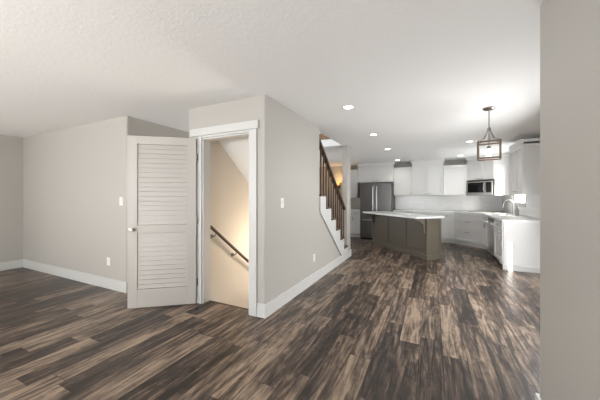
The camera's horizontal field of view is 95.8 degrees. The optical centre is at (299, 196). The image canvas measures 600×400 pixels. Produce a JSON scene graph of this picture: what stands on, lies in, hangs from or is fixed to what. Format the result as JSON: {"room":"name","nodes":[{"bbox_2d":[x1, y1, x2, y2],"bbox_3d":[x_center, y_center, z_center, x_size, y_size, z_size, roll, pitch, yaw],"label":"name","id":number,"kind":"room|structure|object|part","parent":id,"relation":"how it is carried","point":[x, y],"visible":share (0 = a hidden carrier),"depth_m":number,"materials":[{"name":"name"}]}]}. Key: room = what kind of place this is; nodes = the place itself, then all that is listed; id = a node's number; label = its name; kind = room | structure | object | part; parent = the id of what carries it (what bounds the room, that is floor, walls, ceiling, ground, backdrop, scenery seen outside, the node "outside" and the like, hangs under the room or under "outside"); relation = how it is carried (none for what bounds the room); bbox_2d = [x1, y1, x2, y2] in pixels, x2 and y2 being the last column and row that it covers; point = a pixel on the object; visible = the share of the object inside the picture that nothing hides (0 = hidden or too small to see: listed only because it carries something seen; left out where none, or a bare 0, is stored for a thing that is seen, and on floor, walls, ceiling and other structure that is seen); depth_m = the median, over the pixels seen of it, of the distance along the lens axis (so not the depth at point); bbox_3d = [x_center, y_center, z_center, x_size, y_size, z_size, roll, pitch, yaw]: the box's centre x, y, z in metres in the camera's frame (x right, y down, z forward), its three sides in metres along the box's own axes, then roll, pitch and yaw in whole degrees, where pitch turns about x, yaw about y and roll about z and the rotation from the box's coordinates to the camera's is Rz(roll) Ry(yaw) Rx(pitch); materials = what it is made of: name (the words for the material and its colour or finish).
{"room":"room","nodes":[
{"label":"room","id":0,"kind":"room"},
{"bbox_2d":[0,134,22,262],"bbox_3d":[-6.435,0.100,2.751,0.120,2.440,5.310,0,0,26],"label":"wall","id":1,"kind":"structure","parent":0,"point":[11,147],"depth_m":4.97,"materials":[{"name":"grey paint"}]},
{"bbox_2d":[0,259,22,270],"bbox_3d":[-6.372,1.245,2.725,0.016,0.150,5.280,0,0,26],"label":"baseboard","id":2,"kind":"structure","parent":1,"relation":"attached to","point":[14,264],"depth_m":4.96,"materials":[{"name":"white paint"}]},
{"bbox_2d":[23,116,134,281],"bbox_3d":[-3.830,0.100,4.502,3.270,2.440,0.120,0,0,26],"label":"wall","id":3,"kind":"structure","parent":0,"point":[75,178],"depth_m":4.26,"materials":[{"name":"grey paint"}]},
{"bbox_2d":[23,259,126,292],"bbox_3d":[-3.135,1.245,5.751,3.146,0.150,3.006,0,0,26],"label":"baseboard","id":4,"kind":"structure","parent":3,"relation":"attached to","point":[117,285],"depth_m":4.23,"materials":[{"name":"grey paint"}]},
{"bbox_2d":[119,197,122,204],"bbox_3d":[-2.498,0.060,3.777,0.072,0.116,0.016,0,0,26],"label":"light switch","id":5,"kind":"object","parent":3,"relation":"attached to","point":[120,198],"visible":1,"depth_m":3.77,"materials":[{"name":"white plastic"}]},
{"bbox_2d":[135,118,188,137],"bbox_3d":[-0.858,0.100,7.008,0.120,2.440,6.990,0,0,26],"label":"wall","id":6,"kind":"structure","parent":0,"point":[142,127],"depth_m":4.12,"materials":[{"name":"grey paint"}]},
{"bbox_2d":[210,140,248,308],"bbox_3d":[-0.546,1.400,4.999,0.080,5.040,3.290,0,0,26],"label":"wall","id":7,"kind":"structure","parent":0,"point":[229,189],"depth_m":3.91,"materials":[{"name":"beige paint"}]},
{"bbox_2d":[210,225,248,263],"bbox_3d":[-0.765,1.111,4.349,0.096,1.506,1.926,0,0,26],"label":"handrail","id":8,"kind":"object","parent":7,"relation":"attached to","point":[212,228],"visible":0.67,"depth_m":3.77,"materials":[{"name":"brown wood"}]},
{"bbox_2d":[210,300,248,309],"bbox_3d":[-0.843,1.333,3.294,0.684,0.034,0.025,0,0,26],"label":"trim","id":9,"kind":"structure","parent":7,"relation":"attached to","point":[210,300],"depth_m":3.29,"materials":[{"name":"brown wood"}]},
{"bbox_2d":[189,94,270,303],"bbox_3d":[-0.877,0.100,3.264,1.155,2.440,0.120,0,0,26],"label":"wall","id":10,"kind":"structure","parent":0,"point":[256,107],"depth_m":3.00,"materials":[{"name":"grey paint"}]},
{"bbox_2d":[190,120,258,316],"bbox_3d":[-0.890,0.237,3.250,1.023,2.165,0.155,0,0,26],"label":"door frame","id":11,"kind":"structure","parent":10,"relation":"attached to","point":[201,134],"depth_m":3.35,"materials":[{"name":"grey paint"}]},
{"bbox_2d":[127,135,197,308],"bbox_3d":[-1.645,0.293,3.271,0.778,2.030,0.171,0,0,-12],"label":"louvered door","id":12,"kind":"structure","parent":11,"relation":"attached to","point":[162,220],"depth_m":3.26,"materials":[{"name":"grey paint"}]},
{"bbox_3d":[-1.972,0.383,3.202,0.064,0.064,0.171,0,0,-12],"label":"knob","id":13,"kind":"part","parent":12,"relation":"part of","materials":[{"name":"silver metal"}]},
{"bbox_3d":[-1.654,-0.147,3.271,0.560,0.960,0.017,0,0,-12],"label":"louver panel","id":14,"kind":"part","parent":12,"relation":"part of","materials":[{"name":"grey paint"}]},
{"bbox_3d":[-1.654,0.760,3.271,0.560,0.665,0.017,0,0,-12],"label":"louver panel","id":15,"kind":"part","parent":12,"relation":"part of","materials":[{"name":"grey paint"}]},
{"bbox_2d":[218,137,248,182],"bbox_3d":[-0.219,0.151,4.563,0.886,2.299,2.788,0,0,26],"label":"ceiling","id":16,"kind":"structure","parent":0,"point":[237,149],"depth_m":3.80,"materials":[{"name":"white paint"}]},
{"bbox_2d":[0,237,539,399],"bbox_3d":[-0.900,1.380,4.020,8.960,0.120,12.640,0,0,26],"label":"floor","id":17,"kind":"structure","parent":0,"point":[384,323],"depth_m":2.55,"materials":[{"name":"brown wood"}]},
{"bbox_2d":[319,195,347,254],"bbox_3d":[0.055,0.207,4.964,1.024,2.221,2.917,0,0,26],"label":"staircase","id":18,"kind":"structure","parent":17,"relation":"on","point":[325,212],"depth_m":4.87,"materials":[{"name":"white wood"}]},
{"bbox_2d":[319,136,345,236],"bbox_3d":[0.606,-0.017,5.127,0.072,2.111,1.570,0,0,26],"label":"stair railing","id":19,"kind":"object","parent":18,"relation":"on","point":[340,204],"visible":0.7,"depth_m":5.07,"materials":[{"name":"brown wood"}]},
{"bbox_2d":[350,211,359,236],"bbox_3d":[1.827,0.886,9.210,0.617,0.868,0.674,0,0,26],"label":"base cabinet","id":20,"kind":"object","parent":17,"relation":"on","point":[354,215],"visible":0.52,"depth_m":8.91,"materials":[{"name":"white paint"}]},
{"bbox_3d":[1.839,0.540,8.879,0.302,0.152,0.023,0,0,26],"label":"drawer","id":21,"kind":"part","parent":20,"relation":"part of","materials":[{"name":"white paint"}]},
{"bbox_3d":[1.839,0.915,8.879,0.302,0.582,0.023,0,0,26],"label":"door","id":22,"kind":"part","parent":20,"relation":"part of","materials":[{"name":"white paint"}]},
{"bbox_2d":[360,183,394,239],"bbox_3d":[2.475,0.448,8.656,0.930,1.745,0.969,0,0,26],"label":"refrigerator","id":23,"kind":"object","parent":17,"relation":"on","point":[373,196],"visible":0.59,"depth_m":8.34,"materials":[{"name":"grey metal"}]},
{"bbox_3d":[2.306,0.940,8.308,0.924,0.620,0.058,0,0,26],"label":"freezer drawer","id":24,"kind":"part","parent":23,"relation":"part of","materials":[{"name":"metal"}]},
{"bbox_3d":[2.097,0.098,8.410,0.459,1.045,0.058,0,0,26],"label":"door","id":25,"kind":"part","parent":23,"relation":"part of","materials":[{"name":"metal"}]},
{"bbox_3d":[2.515,0.098,8.206,0.459,1.045,0.058,0,0,26],"label":"door","id":26,"kind":"part","parent":23,"relation":"part of","materials":[{"name":"metal"}]},
{"bbox_2d":[363,211,444,259],"bbox_3d":[2.418,0.864,6.700,0.710,0.912,2.197,0,0,-16],"label":"kitchen island","id":27,"kind":"object","parent":17,"relation":"on","point":[416,235],"visible":1,"depth_m":6.19,"materials":[{"name":"brown paint"}]},
{"bbox_3d":[2.160,0.837,7.353,0.016,0.766,0.699,0,0,-16],"label":"panel","id":28,"kind":"part","parent":27,"relation":"part of","materials":[{"name":"brown paint"}]},
{"bbox_3d":[2.357,0.837,6.682,0.016,0.766,0.699,0,0,-16],"label":"panel","id":29,"kind":"part","parent":27,"relation":"part of","materials":[{"name":"brown paint"}]},
{"bbox_3d":[2.532,1.270,6.725,0.400,0.100,2.137,0,0,-16],"label":"moulding","id":30,"kind":"part","parent":27,"relation":"part of","materials":[{"name":"brown paint"}]},
{"bbox_3d":[2.554,0.837,6.011,0.016,0.766,0.699,0,0,-16],"label":"panel","id":31,"kind":"part","parent":27,"relation":"part of","materials":[{"name":"brown paint"}]},
{"bbox_3d":[2.828,0.837,5.719,0.376,0.766,0.016,0,0,-16],"label":"panel","id":32,"kind":"part","parent":27,"relation":"part of","materials":[{"name":"brown paint"}]},
{"bbox_2d":[414,212,437,215],"bbox_3d":[3.828,0.886,8.235,0.627,0.868,0.674,0,0,26],"label":"base cabinet","id":33,"kind":"object","parent":17,"relation":"on","point":[424,213],"visible":0.22,"depth_m":7.96,"materials":[{"name":"white paint"}]},
{"bbox_2d":[438,213,454,242],"bbox_3d":[4.306,0.886,8.003,0.430,0.868,0.674,0,0,26],"label":"base cabinet","id":34,"kind":"object","parent":17,"relation":"on","point":[447,223],"visible":0.71,"depth_m":7.73,"materials":[{"name":"white paint"}]},
{"bbox_3d":[4.178,0.540,7.740,0.425,0.152,0.023,0,0,26],"label":"drawer","id":35,"kind":"part","parent":34,"relation":"part of","materials":[{"name":"white paint"}]},
{"bbox_3d":[4.178,0.915,7.740,0.425,0.582,0.023,0,0,26],"label":"door","id":36,"kind":"part","parent":34,"relation":"part of","materials":[{"name":"white paint"}]},
{"bbox_2d":[455,213,485,248],"bbox_3d":[4.921,0.886,7.405,1.210,0.868,1.210,0,0,26],"label":"base cabinet","id":37,"kind":"object","parent":17,"relation":"on","point":[468,227],"visible":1,"depth_m":7.23,"materials":[{"name":"white paint"}]},
{"bbox_2d":[393,209,539,222],"bbox_3d":[3.692,0.430,6.779,2.872,0.040,3.412,0,0,26],"label":"countertop","id":38,"kind":"structure","parent":37,"relation":"on","point":[502,216],"depth_m":6.19,"materials":[{"name":"white stone"}]},
{"bbox_2d":[471,211,499,212],"bbox_3d":[5.117,0.403,7.472,0.440,0.012,0.720,0,0,-19],"label":"cooktop","id":39,"kind":"object","parent":38,"relation":"in","point":[471,211],"visible":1,"depth_m":7.46,"materials":[{"name":"black glass"}]},
{"bbox_2d":[502,200,514,214],"bbox_3d":[4.828,0.234,6.267,0.244,0.351,0.100,0,0,26],"label":"faucet","id":40,"kind":"object","parent":38,"relation":"on","point":[505,200],"visible":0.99,"depth_m":6.25,"materials":[{"name":"silver metal"}]},
{"bbox_2d":[515,206,518,215],"bbox_3d":[4.821,0.307,6.016,0.075,0.203,0.076,0,0,-22],"label":"soap bottle","id":41,"kind":"object","parent":38,"relation":"on","point":[516,209],"visible":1,"depth_m":6.00,"materials":[{"name":"grey plastic"}]},
{"bbox_3d":[4.501,1.060,7.260,0.023,0.292,0.802,0,0,-19],"label":"drawer","id":42,"kind":"part","parent":37,"relation":"part of","materials":[{"name":"white paint"}]},
{"bbox_3d":[4.501,0.765,7.260,0.023,0.282,0.802,0,0,-19],"label":"drawer","id":43,"kind":"part","parent":37,"relation":"part of","materials":[{"name":"white paint"}]},
{"bbox_3d":[4.501,0.540,7.260,0.023,0.152,0.802,0,0,-19],"label":"drawer","id":44,"kind":"part","parent":37,"relation":"part of","materials":[{"name":"white paint"}]},
{"bbox_2d":[482,215,488,251],"bbox_3d":[4.715,0.886,6.370,0.674,0.868,0.840,0,0,26],"label":"base cabinet","id":45,"kind":"object","parent":17,"relation":"on","point":[484,218],"visible":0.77,"depth_m":6.56,"materials":[{"name":"white paint"}]},
{"bbox_3d":[4.545,0.915,6.687,0.023,0.582,0.414,0,0,26],"label":"door","id":46,"kind":"part","parent":45,"relation":"part of","materials":[{"name":"white paint"}]},
{"bbox_3d":[4.452,0.540,6.498,0.023,0.152,0.835,0,0,26],"label":"drawer","id":47,"kind":"part","parent":45,"relation":"part of","materials":[{"name":"white paint"}]},
{"bbox_3d":[4.360,0.915,6.308,0.023,0.582,0.414,0,0,26],"label":"door","id":48,"kind":"part","parent":45,"relation":"part of","materials":[{"name":"white paint"}]},
{"bbox_2d":[487,217,498,261],"bbox_3d":[4.387,0.887,5.715,0.692,0.865,0.608,0,0,26],"label":"dishwasher","id":49,"kind":"object","parent":17,"relation":"on","point":[490,222],"visible":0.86,"depth_m":5.79,"materials":[{"name":"grey metal"}]},
{"bbox_3d":[4.130,0.865,5.840,0.027,0.690,0.608,0,0,26],"label":"door","id":50,"kind":"part","parent":49,"relation":"part of","materials":[{"name":"silver metal"}]},
{"bbox_2d":[494,220,539,272],"bbox_3d":[4.098,0.886,5.103,0.674,0.868,0.732,0,0,26],"label":"base cabinet","id":51,"kind":"object","parent":17,"relation":"on","point":[498,225],"depth_m":4.82,"materials":[{"name":"white paint"}]},
{"bbox_3d":[3.843,0.540,5.247,0.023,0.152,0.692,0,0,26],"label":"drawer","id":52,"kind":"part","parent":51,"relation":"part of","materials":[{"name":"white paint"}]},
{"bbox_3d":[3.963,0.886,4.779,0.634,0.868,0.032,0,0,26],"label":"cabinet end panel","id":53,"kind":"part","parent":51,"relation":"part of","materials":[{"name":"white wood"}]},
{"bbox_3d":[3.963,1.270,4.779,0.634,0.100,0.032,0,0,26],"label":"moulding","id":54,"kind":"part","parent":51,"relation":"part of","materials":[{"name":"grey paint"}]},
{"bbox_2d":[0,0,542,166],"bbox_3d":[-0.905,-1.200,4.011,8.960,0.160,12.660,0,0,26],"label":"ceiling","id":55,"kind":"structure","parent":0,"point":[420,76],"depth_m":2.31,"materials":[{"name":"white paint"}]},
{"bbox_2d":[342,105,354,109],"bbox_3d":[0.604,-1.116,3.372,0.160,0.006,0.160,0,0,26],"label":"recessed light","id":56,"kind":"object","parent":55,"relation":"in","point":[346,107],"visible":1,"depth_m":3.37,"materials":[{"name":"white plastic"}]},
{"bbox_2d":[477,106,501,160],"bbox_3d":[2.378,-0.796,3.410,0.248,0.648,0.248,0,0,35],"label":"pendant lantern","id":57,"kind":"object","parent":55,"relation":"hanging from","point":[499,141],"visible":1,"depth_m":3.39,"materials":[{"name":"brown metal"}]},
{"bbox_3d":[2.378,-0.982,3.410,0.012,0.230,0.011,0,0,35],"label":"stem","id":58,"kind":"part","parent":57,"relation":"part of","materials":[{"name":"silver metal"}]},
{"bbox_3d":[2.378,-0.565,3.410,0.066,0.075,0.065,0,0,35],"label":"bulb","id":59,"kind":"part","parent":57,"relation":"part of","materials":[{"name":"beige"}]},
{"bbox_3d":[2.378,-0.583,3.410,0.248,0.222,0.248,0,0,35],"label":"frame","id":60,"kind":"part","parent":57,"relation":"part of","materials":[{"name":"brown wood"}]},
{"bbox_2d":[271,98,349,299],"bbox_3d":[0.350,0.100,4.590,0.110,2.440,3.340,0,0,26],"label":"wall","id":61,"kind":"structure","parent":0,"point":[299,231],"depth_m":3.65,"materials":[{"name":"grey paint"}]},
{"bbox_2d":[281,198,283,207],"bbox_3d":[-0.212,0.073,3.291,0.016,0.116,0.072,0,0,26],"label":"light switch","id":62,"kind":"object","parent":61,"relation":"attached to","point":[282,199],"visible":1,"depth_m":3.29,"materials":[{"name":"white plastic"}]},
{"bbox_2d":[257,249,350,318],"bbox_3d":[0.331,1.245,4.533,0.126,0.150,3.492,0,0,26],"label":"baseboard","id":63,"kind":"structure","parent":61,"relation":"attached to","point":[263,310],"depth_m":3.59,"materials":[{"name":"white paint"}]},
{"bbox_2d":[319,160,465,227],"bbox_3d":[3.257,0.100,8.958,5.810,2.440,0.120,0,0,26],"label":"wall","id":64,"kind":"structure","parent":0,"point":[337,170],"depth_m":9.75,"materials":[{"name":"grey paint"}]},
{"bbox_2d":[350,169,359,197],"bbox_3d":[1.815,-0.453,9.377,0.447,0.955,0.384,0,0,26],"label":"upper cabinet","id":65,"kind":"object","parent":64,"relation":"attached to","point":[354,185],"visible":0.48,"depth_m":9.22,"materials":[{"name":"white paint"}]},
{"bbox_3d":[1.750,-0.412,9.245,0.439,0.848,0.023,0,0,26],"label":"door","id":66,"kind":"part","parent":65,"relation":"part of","materials":[{"name":"white paint"}]},
{"bbox_2d":[357,162,395,182],"bbox_3d":[2.533,-0.798,9.025,1.227,0.637,0.389,0,0,26],"label":"upper cabinet","id":67,"kind":"object","parent":64,"relation":"attached to","point":[382,172],"visible":1,"depth_m":8.88,"materials":[{"name":"white paint"}]},
{"bbox_3d":[2.211,-0.737,9.020,0.566,0.498,0.023,0,0,26],"label":"door","id":68,"kind":"part","parent":67,"relation":"part of","materials":[{"name":"white paint"}]},
{"bbox_3d":[2.533,-1.056,9.025,1.227,0.122,0.389,0,0,26],"label":"crown","id":69,"kind":"part","parent":67,"relation":"part of","materials":[{"name":"white paint"}]},
{"bbox_3d":[2.727,-0.737,8.769,0.566,0.498,0.023,0,0,26],"label":"door","id":70,"kind":"part","parent":67,"relation":"part of","materials":[{"name":"white paint"}]},
{"bbox_2d":[394,167,411,195],"bbox_3d":[3.293,-0.487,8.657,0.537,0.885,0.384,0,0,26],"label":"upper cabinet","id":71,"kind":"object","parent":64,"relation":"attached to","point":[402,176],"visible":0.97,"depth_m":8.52,"materials":[{"name":"white paint"}]},
{"bbox_3d":[3.297,-0.887,8.665,0.537,0.085,0.367,0,0,26],"label":"crown","id":72,"kind":"part","parent":71,"relation":"part of","materials":[{"name":"white paint"}]},
{"bbox_2d":[411,159,444,194],"bbox_3d":[3.924,-0.584,8.347,0.943,1.067,0.389,0,0,26],"label":"upper cabinet","id":73,"kind":"object","parent":64,"relation":"attached to","point":[427,175],"visible":1,"depth_m":8.21,"materials":[{"name":"white paint"}]},
{"bbox_3d":[3.667,-0.522,8.311,0.424,0.928,0.023,0,0,26],"label":"door","id":74,"kind":"part","parent":73,"relation":"part of","materials":[{"name":"white paint"}]},
{"bbox_3d":[3.924,-1.056,8.347,0.943,0.122,0.389,0,0,26],"label":"crown","id":75,"kind":"part","parent":73,"relation":"part of","materials":[{"name":"white paint"}]},
{"bbox_3d":[4.055,-0.522,8.122,0.424,0.928,0.023,0,0,26],"label":"door","id":76,"kind":"part","parent":73,"relation":"part of","materials":[{"name":"white paint"}]},
{"bbox_2d":[443,164,467,194],"bbox_3d":[4.588,-0.487,8.026,0.605,0.885,0.384,0,0,26],"label":"upper cabinet","id":77,"kind":"object","parent":64,"relation":"attached to","point":[454,176],"visible":1,"depth_m":7.90,"materials":[{"name":"white paint"}]},
{"bbox_3d":[4.592,-0.887,8.034,0.605,0.085,0.367,0,0,26],"label":"crown","id":78,"kind":"part","parent":77,"relation":"part of","materials":[{"name":"white paint"}]},
{"bbox_2d":[396,195,539,218],"bbox_3d":[3.702,0.178,6.790,2.870,0.448,3.390,0,0,26],"label":"wall","id":79,"kind":"structure","parent":64,"relation":"attached to","point":[447,202],"depth_m":8.01,"materials":[{"name":"white tile"}]},
{"bbox_2d":[464,153,509,194],"bbox_3d":[5.111,-0.584,7.470,0.927,1.067,0.927,0,0,26],"label":"upper cabinet","id":80,"kind":"object","parent":64,"relation":"attached to","point":[498,170],"visible":0.84,"depth_m":7.04,"materials":[{"name":"white paint"}]},
{"bbox_3d":[4.856,-0.731,7.585,0.023,0.510,0.376,0,0,-19],"label":"door","id":81,"kind":"part","parent":80,"relation":"part of","materials":[{"name":"white paint"}]},
{"bbox_2d":[466,179,494,194],"bbox_3d":[5.049,-0.255,7.453,0.465,0.405,0.744,0,0,-19],"label":"microwave","id":82,"kind":"object","parent":80,"relation":"in","point":[478,187],"visible":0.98,"depth_m":7.35,"materials":[{"name":"silver metal"}]},
{"bbox_3d":[4.861,-0.260,7.486,0.017,0.275,0.495,0,0,-19],"label":"door glass","id":83,"kind":"part","parent":82,"relation":"part of","materials":[{"name":"black glass"}]},
{"bbox_3d":[4.979,-0.260,7.146,0.017,0.275,0.145,0,0,-19],"label":"control panel","id":84,"kind":"part","parent":82,"relation":"part of","materials":[{"name":"black plastic"}]},
{"bbox_3d":[5.111,-1.071,7.470,0.927,0.092,0.927,0,0,26],"label":"crown","id":85,"kind":"part","parent":80,"relation":"part of","materials":[{"name":"white paint"}]},
{"bbox_3d":[4.981,-0.731,7.222,0.023,0.510,0.376,0,0,-19],"label":"door","id":86,"kind":"part","parent":80,"relation":"part of","materials":[{"name":"white paint"}]},
{"bbox_3d":[5.208,-0.259,6.982,0.325,0.417,0.020,0,0,26],"label":"panel","id":87,"kind":"part","parent":80,"relation":"part of","materials":[{"name":"white paint"}]},
{"bbox_2d":[502,137,539,218],"bbox_3d":[4.177,0.100,4.350,0.120,2.440,7.360,0,0,26],"label":"wall","id":88,"kind":"structure","parent":0,"point":[538,137],"depth_m":6.10,"materials":[{"name":"grey paint"}]},
{"bbox_2d":[512,195,525,206],"bbox_3d":[5.058,-0.310,6.213,0.097,1.040,1.100,0,0,26],"label":"window","id":89,"kind":"structure","parent":88,"relation":"in","point":[521,203],"depth_m":6.20,"materials":[{"name":"white glass"}]},
{"bbox_2d":[508,138,539,194],"bbox_3d":[4.270,-0.537,5.124,0.384,0.975,0.897,0,0,26],"label":"upper cabinet","id":90,"kind":"object","parent":88,"relation":"attached to","point":[524,155],"visible":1,"depth_m":4.78,"materials":[{"name":"white paint"}]},
{"bbox_3d":[4.236,-0.494,5.390,0.023,0.873,0.440,0,0,26],"label":"door","id":91,"kind":"part","parent":90,"relation":"part of","materials":[{"name":"white paint"}]},
{"bbox_3d":[4.039,-0.494,4.987,0.023,0.873,0.440,0,0,26],"label":"door","id":92,"kind":"part","parent":90,"relation":"part of","materials":[{"name":"white paint"}]},
{"bbox_3d":[4.278,-0.983,5.120,0.367,0.085,0.897,0,0,26],"label":"crown","id":93,"kind":"part","parent":90,"relation":"part of","materials":[{"name":"white paint"}]},
{"bbox_2d":[540,0,599,399],"bbox_3d":[0.361,0.100,-0.698,0.120,2.440,5.060,0,0,26],"label":"wall","id":94,"kind":"structure","parent":0,"point":[569,29],"depth_m":1.24,"materials":[{"name":"grey paint"}]},
{"bbox_2d":[535,393,540,399],"bbox_3d":[0.361,1.245,-0.679,0.136,0.150,5.056,0,0,26],"label":"baseboard","id":95,"kind":"structure","parent":94,"relation":"attached to","point":[537,396],"depth_m":1.60,"materials":[{"name":"white paint"}]},
{"bbox_3d":[-0.163,-1.980,4.679,1.090,1.400,3.270,0,0,26],"label":"wall","id":96,"kind":"structure","parent":0,"visible":0},
{"bbox_2d":[319,134,329,139],"bbox_3d":[0.527,-1.353,6.096,0.890,0.135,0.078,0,0,26],"label":"trim","id":97,"kind":"structure","parent":96,"relation":"attached to","point":[322,137],"depth_m":6.06,"materials":[{"name":"brown wood"}]}
]}

